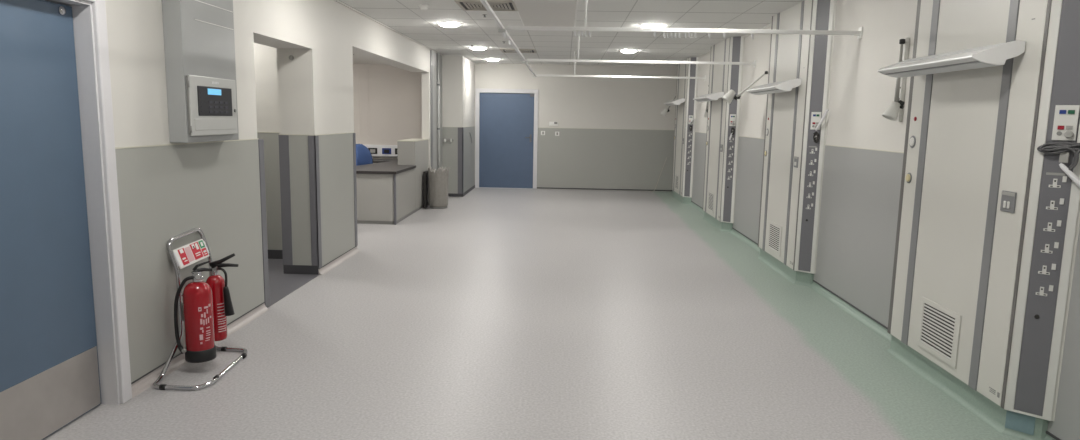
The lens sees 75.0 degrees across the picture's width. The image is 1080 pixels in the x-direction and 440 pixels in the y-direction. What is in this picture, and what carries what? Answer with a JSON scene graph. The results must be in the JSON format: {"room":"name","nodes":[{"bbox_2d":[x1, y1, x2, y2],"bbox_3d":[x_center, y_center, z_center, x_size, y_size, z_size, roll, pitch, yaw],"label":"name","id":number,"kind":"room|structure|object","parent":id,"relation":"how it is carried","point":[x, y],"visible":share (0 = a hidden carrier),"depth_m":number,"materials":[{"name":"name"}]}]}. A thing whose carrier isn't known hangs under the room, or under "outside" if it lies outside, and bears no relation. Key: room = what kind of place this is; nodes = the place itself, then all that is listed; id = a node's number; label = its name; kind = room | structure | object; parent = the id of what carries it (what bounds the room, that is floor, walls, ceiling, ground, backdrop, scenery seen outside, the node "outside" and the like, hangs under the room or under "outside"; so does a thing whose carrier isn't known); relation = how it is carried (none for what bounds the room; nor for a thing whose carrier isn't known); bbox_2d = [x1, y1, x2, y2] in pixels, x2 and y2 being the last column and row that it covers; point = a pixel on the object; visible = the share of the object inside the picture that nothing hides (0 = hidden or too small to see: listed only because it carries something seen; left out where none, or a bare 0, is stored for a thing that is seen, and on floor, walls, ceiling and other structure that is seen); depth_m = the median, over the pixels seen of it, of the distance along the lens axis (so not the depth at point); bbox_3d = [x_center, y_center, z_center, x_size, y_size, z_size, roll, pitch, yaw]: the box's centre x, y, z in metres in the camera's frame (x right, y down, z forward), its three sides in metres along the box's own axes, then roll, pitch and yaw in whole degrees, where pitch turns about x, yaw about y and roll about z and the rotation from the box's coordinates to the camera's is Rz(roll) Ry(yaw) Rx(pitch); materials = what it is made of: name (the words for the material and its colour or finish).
{"room":"hospital ward","nodes":[
{"label":"hospital ward","id":0,"kind":"room"},
{"bbox_2d":[254,43,278,131],"bbox_3d":[-3.579,-0.770,6.242,2.617,2.690,2.520,1,8,2],"label":"wall","id":1,"kind":"structure","parent":0,"point":[265,57],"depth_m":7.28,"materials":[{"name":"beige paint"}]},
{"bbox_2d":[105,0,430,167],"bbox_3d":[-2.322,-0.690,5.845,0.337,2.690,15.600,1,8,2],"label":"wall","id":2,"kind":"structure","parent":0,"point":[315,88],"depth_m":6.09,"materials":[{"name":"beige paint"}]},
{"bbox_2d":[0,0,131,439],"bbox_3d":[-2.300,0.000,2.993,0.180,2.140,1.353,1,8,2],"label":"door","id":3,"kind":"structure","parent":2,"relation":"in","point":[64,347],"depth_m":3.36,"materials":[{"name":"metal"}]},
{"bbox_2d":[162,0,238,142],"bbox_3d":[-2.130,-1.168,4.436,0.114,1.334,0.670,1,8,2],"label":"duct","id":4,"kind":"object","parent":2,"relation":"attached to","point":[198,34],"visible":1,"depth_m":4.23,"materials":[{"name":"white"}]},
{"bbox_2d":[186,75,237,135],"bbox_3d":[-2.068,-0.720,4.461,0.037,0.359,0.599,1,8,2],"label":"panel","id":5,"kind":"object","parent":4,"relation":"attached to","point":[211,102],"visible":1,"depth_m":4.40,"materials":[{"name":"grey plastic"}]},
{"bbox_2d":[131,246,360,397],"bbox_3d":[-2.155,0.627,5.948,0.050,0.060,4.320,1,8,2],"label":"baseboard","id":6,"kind":"structure","parent":2,"relation":"attached to","point":[144,383],"depth_m":5.00,"materials":[{"name":"grey plastic"}]},
{"bbox_2d":[115,126,474,382],"bbox_3d":[-3.192,-0.609,9.692,2.797,1.280,11.886,2,8,4],"label":"wall panel","id":7,"kind":"object","parent":2,"relation":"attached to","point":[165,192],"depth_m":4.83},
{"bbox_2d":[115,126,473,148],"bbox_3d":[-3.180,-1.246,9.600,2.800,0.008,11.887,2,8,4],"label":"cap","id":8,"kind":"object","parent":7,"relation":"on","point":[469,126],"visible":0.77,"depth_m":4.70,"materials":[{"name":"beige"}]},
{"bbox_2d":[258,127,463,305],"bbox_3d":[-2.031,-0.558,9.624,0.412,1.320,8.331,2,8,5],"label":"trim","id":9,"kind":"structure","parent":2,"relation":"attached to","point":[313,141],"depth_m":6.72,"materials":[{"name":"grey plastic"}]},
{"bbox_2d":[430,50,432,168],"bbox_3d":[-1.914,-1.660,12.444,0.016,2.640,0.160,1,8,2],"label":"trim","id":10,"kind":"structure","parent":2,"relation":"attached to","point":[431,51],"depth_m":12.37,"materials":[{"name":"grey metal"}]},
{"bbox_2d":[433,51,442,170],"bbox_3d":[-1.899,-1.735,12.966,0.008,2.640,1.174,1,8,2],"label":"pipe","id":11,"kind":"object","parent":2,"relation":"attached to","point":[435,90],"visible":0.5,"depth_m":12.87,"materials":[{"name":"grey metal"}]},
{"bbox_2d":[437,52,439,168],"bbox_3d":[-1.871,-1.737,12.988,0.052,2.640,0.060,1,8,2],"label":"pipe","id":12,"kind":"object","parent":2,"relation":"attached to","point":[438,53],"visible":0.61,"depth_m":12.91,"materials":[{"name":"grey metal"}]},
{"bbox_2d":[443,138,453,142],"bbox_3d":[-1.766,-1.533,13.546,0.200,0.080,0.074,1,8,2],"label":"wall dispenser","id":13,"kind":"object","parent":2,"relation":"attached to","point":[451,140],"visible":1,"depth_m":13.56,"materials":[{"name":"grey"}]},
{"bbox_2d":[353,55,386,64],"bbox_3d":[-3.453,-2.479,10.086,2.347,0.060,5.580,1,8,2],"label":"ceiling","id":14,"kind":"structure","parent":0,"point":[357,59],"depth_m":12.17,"materials":[{"name":"beige paint"}]},
{"bbox_2d":[353,64,421,158],"bbox_3d":[-3.436,-1.354,10.308,2.617,2.690,5.700,1,8,2],"label":"wall niche","id":15,"kind":"object","parent":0,"point":[394,94],"visible":0.08,"depth_m":12.94,"materials":[{"name":"paint"}]},
{"bbox_2d":[364,145,397,157],"bbox_3d":[-3.360,-1.284,13.037,2.200,0.225,0.075,1,8,2],"label":"trunking","id":16,"kind":"object","parent":15,"relation":"attached to","point":[376,150],"visible":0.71,"depth_m":13.00,"materials":[{"name":"grey plastic"}]},
{"bbox_2d":[442,55,474,126],"bbox_3d":[-1.720,-1.923,14.467,0.523,2.690,1.850,1,8,2],"label":"wall","id":17,"kind":"structure","parent":0,"point":[458,72],"depth_m":13.50,"materials":[{"name":"beige paint"}]},
{"bbox_2d":[268,185,474,274],"bbox_3d":[-1.850,-0.125,11.059,2.729,0.100,8.718,4,9,22],"label":"baseboard","id":18,"kind":"structure","parent":17,"relation":"attached to","point":[272,254],"depth_m":6.83,"materials":[{"name":"grey plastic"}]},
{"bbox_2d":[43,188,1021,439],"bbox_3d":[-1.068,0.582,6.944,7.650,0.103,17.700,1,8,2],"label":"floor","id":19,"kind":"structure","parent":0,"point":[493,313],"depth_m":4.74,"materials":[{"name":"plastic"}]},
{"bbox_2d":[152,228,247,389],"bbox_3d":[-2.036,0.497,4.250,0.385,0.810,0.778,1,8,2],"label":"stand","id":20,"kind":"object","parent":19,"relation":"on","point":[186,255],"visible":0.84,"depth_m":4.25,"materials":[{"name":"silver metal"}]},
{"bbox_2d":[174,261,215,362],"bbox_3d":[-2.040,0.540,4.182,0.171,0.590,0.194,6,9,29],"label":"fire extinguisher","id":21,"kind":"object","parent":20,"relation":"attached to","point":[200,346],"visible":1,"depth_m":4.14,"materials":[{"name":"red metal"}]},
{"bbox_2d":[206,253,238,340],"bbox_3d":[-2.034,0.493,4.514,0.204,0.568,0.114,1,8,2],"label":"fire extinguisher","id":22,"kind":"object","parent":20,"relation":"attached to","point":[222,303],"visible":0.93,"depth_m":4.48,"materials":[{"name":"red metal"}]},
{"bbox_2d":[356,144,372,165],"bbox_3d":[-2.821,-0.752,11.943,0.706,1.055,0.570,1,8,2],"label":"office chair","id":23,"kind":"object","parent":19,"relation":"on","point":[363,154],"visible":0.23,"depth_m":11.90,"materials":[{"name":"blue fabric"}]},
{"bbox_2d":[373,159,397,162],"bbox_3d":[-3.377,-0.738,12.873,2.200,0.740,0.545,1,8,2],"label":"desk","id":24,"kind":"object","parent":19,"relation":"on","point":[374,160],"visible":0.02,"depth_m":12.66,"materials":[{"name":"grey"}]},
{"bbox_2d":[356,139,428,224],"bbox_3d":[-2.509,-0.684,11.174,1.045,1.150,2.468,1,8,2],"label":"counter","id":25,"kind":"object","parent":19,"relation":"on","point":[389,192],"depth_m":10.20,"materials":[{"name":"grey laminate"}]},
{"bbox_2d":[356,161,415,171],"bbox_3d":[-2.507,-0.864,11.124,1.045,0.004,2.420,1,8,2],"label":"countertop","id":26,"kind":"structure","parent":25,"relation":"on","point":[390,166],"depth_m":10.71,"materials":[{"name":"grey laminate"}]},
{"bbox_2d":[423,167,449,208],"bbox_3d":[-1.717,-0.582,11.973,0.378,0.661,0.382,1,8,2],"label":"waste bin","id":27,"kind":"object","parent":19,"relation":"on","point":[438,181],"visible":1,"depth_m":11.84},
{"bbox_2d":[334,0,803,66],"bbox_3d":[-1.019,-2.167,6.548,7.650,0.122,17.700,1,8,2],"label":"ceiling","id":28,"kind":"structure","parent":0,"point":[406,17],"depth_m":9.03,"materials":[{"name":"tile"}]},
{"bbox_2d":[419,4,428,9],"bbox_3d":[-1.216,-2.225,7.375,0.110,0.049,0.110,1,8,2],"label":"smoke detector","id":29,"kind":"object","parent":28,"relation":"attached to","point":[422,6],"visible":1,"depth_m":7.34,"materials":[{"name":"white plastic"}]},
{"bbox_2d":[438,22,459,26],"bbox_3d":[-1.136,-2.434,8.798,0.284,0.039,0.284,1,8,2],"label":"recessed light","id":30,"kind":"object","parent":28,"relation":"in","point":[444,24],"visible":1,"depth_m":8.71,"materials":[{"name":"white plastic"}]},
{"bbox_2d":[470,47,485,49],"bbox_3d":[-1.033,-2.859,11.756,0.284,0.039,0.284,1,8,2],"label":"recessed light","id":31,"kind":"object","parent":28,"relation":"in","point":[473,48],"visible":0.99,"depth_m":11.67,"materials":[{"name":"white plastic"}]},
{"bbox_2d":[455,0,517,10],"bbox_3d":[-0.539,-2.216,7.282,0.600,0.016,0.600,1,8,2],"label":"ceiling vent","id":32,"kind":"object","parent":28,"relation":"in","point":[465,5],"visible":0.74,"depth_m":7.24,"materials":[{"name":"grey metal"}]},
{"bbox_2d":[480,0,536,77],"bbox_3d":[-0.285,-1.886,6.547,0.060,0.450,11.470,1,8,2],"label":"track","id":33,"kind":"object","parent":28,"relation":"hanging from","point":[485,3],"visible":1,"depth_m":5.82,"materials":[{"name":"white metal"}]},
{"bbox_2d":[500,48,536,52],"bbox_3d":[-0.369,-2.912,12.129,0.600,0.016,0.600,1,8,2],"label":"ceiling vent","id":34,"kind":"object","parent":28,"relation":"in","point":[501,49],"visible":0.82,"depth_m":12.11,"materials":[{"name":"grey metal"}]},
{"bbox_2d":[512,0,578,26],"bbox_3d":[0.086,-2.281,7.857,0.650,0.030,2.240,1,8,2],"label":"ceiling access panel","id":35,"kind":"object","parent":28,"relation":"attached to","point":[552,13],"visible":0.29,"depth_m":7.53,"materials":[{"name":"white"}]},
{"bbox_2d":[537,51,705,80],"bbox_3d":[1.398,-2.655,12.125,2.909,0.460,0.060,1,8,2],"label":"track","id":36,"kind":"object","parent":28,"relation":"hanging from","point":[574,75],"visible":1,"depth_m":12.13,"materials":[{"name":"white metal"}]},
{"bbox_2d":[620,50,636,52],"bbox_3d":[1.485,-2.821,11.805,0.284,0.039,0.284,1,8,2],"label":"recessed light","id":37,"kind":"object","parent":28,"relation":"in","point":[623,51],"visible":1,"depth_m":11.72,"materials":[{"name":"white plastic"}]},
{"bbox_2d":[527,36,755,66],"bbox_3d":[1.287,-2.201,8.959,2.909,0.460,0.060,1,8,2],"label":"track","id":38,"kind":"object","parent":28,"relation":"hanging from","point":[528,60],"visible":0.95,"depth_m":8.97,"materials":[{"name":"white metal"}]},
{"bbox_2d":[640,24,663,27],"bbox_3d":[1.374,-2.366,8.639,0.284,0.039,0.284,1,8,2],"label":"recessed light","id":39,"kind":"object","parent":28,"relation":"in","point":[643,25],"visible":0.77,"depth_m":8.55,"materials":[{"name":"white plastic"}]},
{"bbox_2d":[642,25,661,27],"bbox_3d":[1.374,-2.365,8.639,0.256,0.038,0.256,1,8,2],"label":"diffuser","id":40,"kind":"object","parent":39,"relation":"attached to","point":[644,26],"depth_m":8.56,"materials":[{"name":"white plastic"}]},
{"bbox_2d":[506,0,862,38],"bbox_3d":[1.175,-1.743,5.774,2.909,0.460,0.060,1,8,2],"label":"track","id":41,"kind":"object","parent":28,"relation":"hanging from","point":[859,33],"visible":1,"depth_m":5.78,"materials":[{"name":"white metal"}]},
{"bbox_2d":[475,64,676,191],"bbox_3d":[0.547,-2.012,15.370,5.026,2.690,0.120,1,8,2],"label":"wall","id":42,"kind":"structure","parent":0,"point":[571,102],"depth_m":15.19,"materials":[{"name":"beige paint"}]},
{"bbox_2d":[475,88,538,188],"bbox_3d":[-0.733,-1.768,15.392,1.367,2.155,0.115,1,8,2],"label":"door","id":43,"kind":"structure","parent":42,"relation":"in","point":[506,120],"depth_m":15.40,"materials":[{"name":"blue wood"}]},
{"bbox_2d":[549,122,557,125],"bbox_3d":[0.296,-2.091,15.290,0.195,0.090,0.034,1,8,2],"label":"thermostat","id":44,"kind":"object","parent":42,"relation":"attached to","point":[550,123],"visible":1,"depth_m":15.29,"materials":[{"name":"white plastic"}]},
{"bbox_2d":[538,127,649,129],"bbox_3d":[1.444,-1.977,15.279,2.986,0.008,0.009,1,8,2],"label":"end cap","id":45,"kind":"object","parent":42,"relation":"attached to","point":[538,127],"visible":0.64,"depth_m":15.28,"materials":[{"name":"beige"}]},
{"bbox_2d":[537,187,671,190],"bbox_3d":[1.421,-0.675,15.465,2.986,0.023,0.012,1,8,2],"label":"baseboard","id":46,"kind":"structure","parent":42,"relation":"attached to","point":[537,187],"depth_m":15.46,"materials":[{"name":"grey"}]},
{"bbox_2d":[537,128,674,189],"bbox_3d":[1.432,-1.327,15.374,2.986,1.305,0.006,1,8,2],"label":"wall panel","id":47,"kind":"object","parent":42,"relation":"attached to","point":[575,158],"depth_m":15.37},
{"bbox_2d":[696,0,917,151],"bbox_3d":[2.694,-0.709,6.602,0.120,2.690,17.450,1,8,2],"label":"wall","id":48,"kind":"structure","parent":0,"point":[860,94],"depth_m":5.81,"materials":[{"name":"beige paint"}]},
{"bbox_2d":[661,96,675,116],"bbox_3d":[2.714,-2.381,14.640,0.429,0.585,0.132,-1,9,-16],"label":"lamp","id":49,"kind":"object","parent":48,"relation":"attached to","point":[664,112],"visible":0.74,"depth_m":14.59,"materials":[{"name":"white metal"}]},
{"bbox_2d":[672,57,698,197],"bbox_3d":[2.794,-1.796,13.698,0.179,2.557,1.581,1,8,2],"label":"panel","id":50,"kind":"object","parent":48,"relation":"attached to","point":[684,139],"visible":0.98,"depth_m":13.14,"materials":[{"name":"white metal"}]},
{"bbox_2d":[664,98,684,105],"bbox_3d":[2.599,-2.285,13.660,0.250,0.123,1.055,1,8,2],"label":"light","id":51,"kind":"object","parent":50,"relation":"attached to","point":[677,101],"visible":1,"depth_m":13.15,"materials":[{"name":"white"}]},
{"bbox_2d":[675,174,678,191],"bbox_3d":[2.696,-0.735,13.862,0.008,0.310,0.432,1,8,2],"label":"vent grille","id":52,"kind":"object","parent":50,"relation":"attached to","point":[676,175],"depth_m":13.86,"materials":[{"name":"white metal"}]},
{"bbox_2d":[704,86,708,116],"bbox_3d":[2.744,-1.919,11.439,0.142,0.585,0.116,1,8,2],"label":"lamp","id":53,"kind":"object","parent":48,"relation":"attached to","point":[706,111],"visible":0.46,"depth_m":11.43,"materials":[{"name":"white"}]},
{"bbox_2d":[703,36,744,222],"bbox_3d":[2.681,-1.332,10.468,0.179,2.557,1.581,1,8,2],"label":"panel","id":54,"kind":"object","parent":48,"relation":"attached to","point":[721,153],"visible":1,"depth_m":9.96,"materials":[{"name":"white metal"}]},
{"bbox_2d":[693,92,724,101],"bbox_3d":[2.486,-1.821,10.430,0.250,0.123,1.055,1,8,2],"label":"light","id":55,"kind":"object","parent":54,"relation":"attached to","point":[713,96],"visible":0.96,"depth_m":10.00,"materials":[{"name":"white plastic"}]},
{"bbox_2d":[698,99,714,101],"bbox_3d":[2.463,-1.770,10.438,0.100,0.020,1.023,1,8,2],"label":"diffuser","id":56,"kind":"object","parent":55,"relation":"attached to","point":[699,100],"depth_m":10.34,"materials":[{"name":"white plastic"}]},
{"bbox_2d":[707,190,714,213],"bbox_3d":[2.583,-0.272,10.632,0.008,0.310,0.432,1,8,2],"label":"vent grille","id":57,"kind":"object","parent":54,"relation":"attached to","point":[711,193],"depth_m":10.60,"materials":[{"name":"white metal"}]},
{"bbox_2d":[726,175,732,180],"bbox_3d":[2.650,-0.588,9.848,0.090,0.085,0.002,9,11,43],"label":"power socket","id":58,"kind":"object","parent":54,"relation":"attached to","point":[728,177],"depth_m":9.85,"materials":[{"name":"white plastic"}]},
{"bbox_2d":[727,167,732,173],"bbox_3d":[2.652,-0.691,9.833,0.090,0.085,0.002,9,11,43],"label":"power socket","id":59,"kind":"object","parent":54,"relation":"attached to","point":[729,169],"depth_m":9.83,"materials":[{"name":"white plastic"}]},
{"bbox_2d":[727,160,732,165],"bbox_3d":[2.654,-0.794,9.818,0.090,0.085,0.002,9,11,43],"label":"power socket","id":60,"kind":"object","parent":54,"relation":"attached to","point":[729,162],"depth_m":9.82,"materials":[{"name":"white plastic"}]},
{"bbox_2d":[728,152,733,158],"bbox_3d":[2.656,-0.897,9.803,0.090,0.085,0.002,9,11,43],"label":"power socket","id":61,"kind":"object","parent":54,"relation":"attached to","point":[730,154],"depth_m":9.80,"materials":[{"name":"white plastic"}]},
{"bbox_2d":[728,145,733,150],"bbox_3d":[2.657,-1.000,9.788,0.090,0.085,0.002,9,11,43],"label":"power socket","id":62,"kind":"object","parent":54,"relation":"attached to","point":[730,147],"depth_m":9.79,"materials":[{"name":"white plastic"}]},
{"bbox_2d":[729,128,734,139],"bbox_3d":[2.656,-1.192,9.739,0.074,0.174,0.039,9,11,42],"label":"handset","id":63,"kind":"object","parent":54,"relation":"attached to","point":[733,130],"visible":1,"depth_m":9.72,"materials":[{"name":"grey plastic"}]},
{"bbox_2d":[729,137,734,143],"bbox_3d":[2.659,-1.104,9.774,0.090,0.085,0.002,9,11,43],"label":"power socket","id":64,"kind":"object","parent":54,"relation":"attached to","point":[732,141],"depth_m":9.76,"materials":[{"name":"white plastic"}]},
{"bbox_2d":[722,71,768,103],"bbox_3d":[2.475,-1.488,8.422,0.605,0.585,0.175,7,10,37],"label":"lamp","id":65,"kind":"object","parent":48,"relation":"attached to","point":[728,97],"visible":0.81,"depth_m":8.50,"materials":[{"name":"white"}]},
{"bbox_2d":[758,0,836,273],"bbox_3d":[2.568,-0.869,7.248,0.179,2.557,1.581,1,8,2],"label":"panel","id":66,"kind":"object","parent":48,"relation":"attached to","point":[793,163],"visible":1,"depth_m":6.78,"materials":[{"name":"white metal"}]},
{"bbox_2d":[746,78,801,94],"bbox_3d":[2.373,-1.359,7.210,0.250,0.123,1.055,1,8,2],"label":"light","id":67,"kind":"object","parent":66,"relation":"attached to","point":[782,86],"visible":1,"depth_m":6.84,"materials":[{"name":"white"}]},
{"bbox_2d":[751,90,788,94],"bbox_3d":[2.351,-1.308,7.218,0.100,0.020,1.023,1,8,2],"label":"diffuser","id":68,"kind":"object","parent":67,"relation":"attached to","point":[759,92],"depth_m":7.21,"materials":[{"name":"white plastic"}]},
{"bbox_2d":[768,221,781,255],"bbox_3d":[2.470,0.191,7.412,0.008,0.310,0.432,1,8,2],"label":"vent grille","id":69,"kind":"object","parent":66,"relation":"attached to","point":[775,227],"depth_m":7.39,"materials":[{"name":"white metal"}]},
{"bbox_2d":[794,156,798,167],"bbox_3d":[2.467,-0.558,6.783,0.008,0.104,0.110,1,8,2],"label":"light switch","id":70,"kind":"object","parent":66,"relation":"attached to","point":[796,158],"depth_m":6.76,"materials":[{"name":"white"}]},
{"bbox_2d":[805,202,814,211],"bbox_3d":[2.537,-0.125,6.628,0.090,0.085,0.002,9,11,43],"label":"power socket","id":71,"kind":"object","parent":66,"relation":"attached to","point":[809,206],"depth_m":6.62,"materials":[{"name":"white plastic"}]},
{"bbox_2d":[805,191,814,200],"bbox_3d":[2.539,-0.228,6.613,0.090,0.085,0.002,9,11,43],"label":"power socket","id":72,"kind":"object","parent":66,"relation":"attached to","point":[809,195],"depth_m":6.61,"materials":[{"name":"white plastic"}]},
{"bbox_2d":[806,180,815,189],"bbox_3d":[2.541,-0.332,6.598,0.090,0.085,0.002,9,11,43],"label":"power socket","id":73,"kind":"object","parent":66,"relation":"attached to","point":[810,184],"depth_m":6.60,"materials":[{"name":"white plastic"}]},
{"bbox_2d":[807,169,816,177],"bbox_3d":[2.543,-0.435,6.583,0.090,0.085,0.002,9,11,43],"label":"power socket","id":74,"kind":"object","parent":66,"relation":"attached to","point":[811,173],"depth_m":6.58,"materials":[{"name":"white plastic"}]},
{"bbox_2d":[808,158,817,166],"bbox_3d":[2.545,-0.538,6.568,0.090,0.085,0.002,9,11,43],"label":"power socket","id":75,"kind":"object","parent":66,"relation":"attached to","point":[812,162],"depth_m":6.57,"materials":[{"name":"white plastic"}]},
{"bbox_2d":[809,147,818,155],"bbox_3d":[2.546,-0.641,6.553,0.090,0.085,0.002,9,11,43],"label":"power socket","id":76,"kind":"object","parent":66,"relation":"attached to","point":[813,151],"depth_m":6.55,"materials":[{"name":"white plastic"}]},
{"bbox_2d":[813,110,828,142],"bbox_3d":[2.574,-0.857,6.449,0.044,0.307,0.158,-3,9,-25],"label":"handset","id":77,"kind":"object","parent":66,"relation":"attached to","point":[815,138],"visible":1,"depth_m":6.47,"materials":[{"name":"grey plastic"}]},
{"bbox_2d":[699,132,903,152],"bbox_3d":[2.629,-0.709,6.604,0.009,0.008,17.450,1,8,2],"label":"cap","id":78,"kind":"object","parent":48,"relation":"attached to","point":[699,132],"depth_m":5.79,"materials":[{"name":"beige"}]},
{"bbox_2d":[671,190,1060,439],"bbox_3d":[2.528,0.554,6.789,0.166,0.131,17.450,1,8,2],"label":"baseboard","id":79,"kind":"structure","parent":48,"relation":"attached to","point":[989,412],"depth_m":4.48,"materials":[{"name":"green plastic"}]},
{"bbox_2d":[691,132,1079,439],"bbox_3d":[2.619,-0.072,6.696,0.006,1.280,17.450,1,8,2],"label":"wall panel","id":80,"kind":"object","parent":48,"relation":"attached to","point":[860,195],"depth_m":5.69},
{"bbox_2d":[882,38,909,121],"bbox_3d":[2.494,-0.974,4.857,0.347,0.585,0.125,-7,11,-44],"label":"lamp","id":81,"kind":"object","parent":48,"relation":"attached to","point":[894,112],"visible":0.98,"depth_m":4.87,"materials":[{"name":"white metal"}]},
{"bbox_2d":[887,0,1079,420],"bbox_3d":[2.455,-0.403,4.003,0.179,2.557,1.581,1,8,2],"label":"panel","id":82,"kind":"object","parent":48,"relation":"attached to","point":[988,223],"visible":1,"depth_m":3.66,"materials":[{"name":"white metal"}]},
{"bbox_2d":[909,136,915,147],"bbox_3d":[2.396,-0.503,4.529,0.005,0.080,0.080,1,8,2],"label":"switch","id":83,"kind":"object","parent":82,"relation":"attached to","point":[912,139],"depth_m":4.52,"materials":[{"name":"white plastic"}]},
{"bbox_2d":[917,296,961,368],"bbox_3d":[2.356,0.657,4.168,0.008,0.310,0.432,1,8,2],"label":"vent grille","id":84,"kind":"object","parent":82,"relation":"attached to","point":[939,333],"depth_m":4.14,"materials":[{"name":"white metal"}]},
{"bbox_2d":[877,40,1025,77],"bbox_3d":[2.260,-0.892,3.965,0.250,0.123,1.055,1,8,2],"label":"light","id":85,"kind":"object","parent":82,"relation":"attached to","point":[996,54],"visible":1,"depth_m":3.68,"materials":[{"name":"white metal"}]},
{"bbox_2d":[887,62,1000,77],"bbox_3d":[2.237,-0.842,3.973,0.100,0.020,1.023,1,8,2],"label":"diffuser","id":86,"kind":"object","parent":85,"relation":"attached to","point":[958,66],"depth_m":3.85,"materials":[{"name":"white plastic"}]},
{"bbox_2d":[1000,190,1016,212],"bbox_3d":[2.353,-0.092,3.538,0.008,0.104,0.110,1,8,2],"label":"light switch","id":87,"kind":"object","parent":82,"relation":"attached to","point":[1008,198],"depth_m":3.53,"materials":[{"name":"white plastic"}]},
{"bbox_2d":[1032,281,1056,300],"bbox_3d":[2.424,0.341,3.383,0.090,0.085,0.002,9,11,43],"label":"power socket","id":88,"kind":"object","parent":82,"relation":"attached to","point":[1041,290],"depth_m":3.38,"materials":[{"name":"white plastic"}]},
{"bbox_2d":[1035,260,1059,279],"bbox_3d":[2.425,0.238,3.368,0.090,0.085,0.002,9,11,43],"label":"power socket","id":89,"kind":"object","parent":82,"relation":"attached to","point":[1044,269],"depth_m":3.37,"materials":[{"name":"white plastic"}]},
{"bbox_2d":[1037,238,1061,257],"bbox_3d":[2.427,0.134,3.353,0.090,0.085,0.002,9,11,43],"label":"power socket","id":90,"kind":"object","parent":82,"relation":"attached to","point":[1046,247],"depth_m":3.35,"materials":[{"name":"white plastic"}]},
{"bbox_2d":[1040,217,1064,236],"bbox_3d":[2.429,0.031,3.338,0.090,0.085,0.002,9,11,43],"label":"power socket","id":91,"kind":"object","parent":82,"relation":"attached to","point":[1049,226],"depth_m":3.34,"materials":[{"name":"white plastic"}]},
{"bbox_2d":[1042,195,1067,214],"bbox_3d":[2.431,-0.072,3.324,0.090,0.085,0.002,9,11,43],"label":"power socket","id":92,"kind":"object","parent":82,"relation":"attached to","point":[1051,204],"depth_m":3.32,"materials":[{"name":"white plastic"}]},
{"bbox_2d":[1045,174,1069,191],"bbox_3d":[2.433,-0.175,3.309,0.090,0.085,0.002,9,11,43],"label":"power socket","id":93,"kind":"object","parent":82,"relation":"attached to","point":[1053,182],"depth_m":3.31,"materials":[{"name":"white plastic"}]},
{"bbox_2d":[1037,142,1079,187],"bbox_3d":[2.428,-0.255,3.274,0.043,0.220,0.211,-7,12,-44],"label":"handset","id":94,"kind":"object","parent":82,"relation":"attached to","point":[1058,147],"visible":1,"depth_m":3.26,"materials":[{"name":"grey plastic"}]},
{"bbox_2d":[1005,410,1035,434],"bbox_3d":[2.402,1.008,3.522,0.008,0.101,0.122,-7,11,-43],"label":"trim","id":95,"kind":"structure","parent":48,"relation":"attached to","point":[1016,421],"depth_m":3.52,"materials":[{"name":"blue plastic"}]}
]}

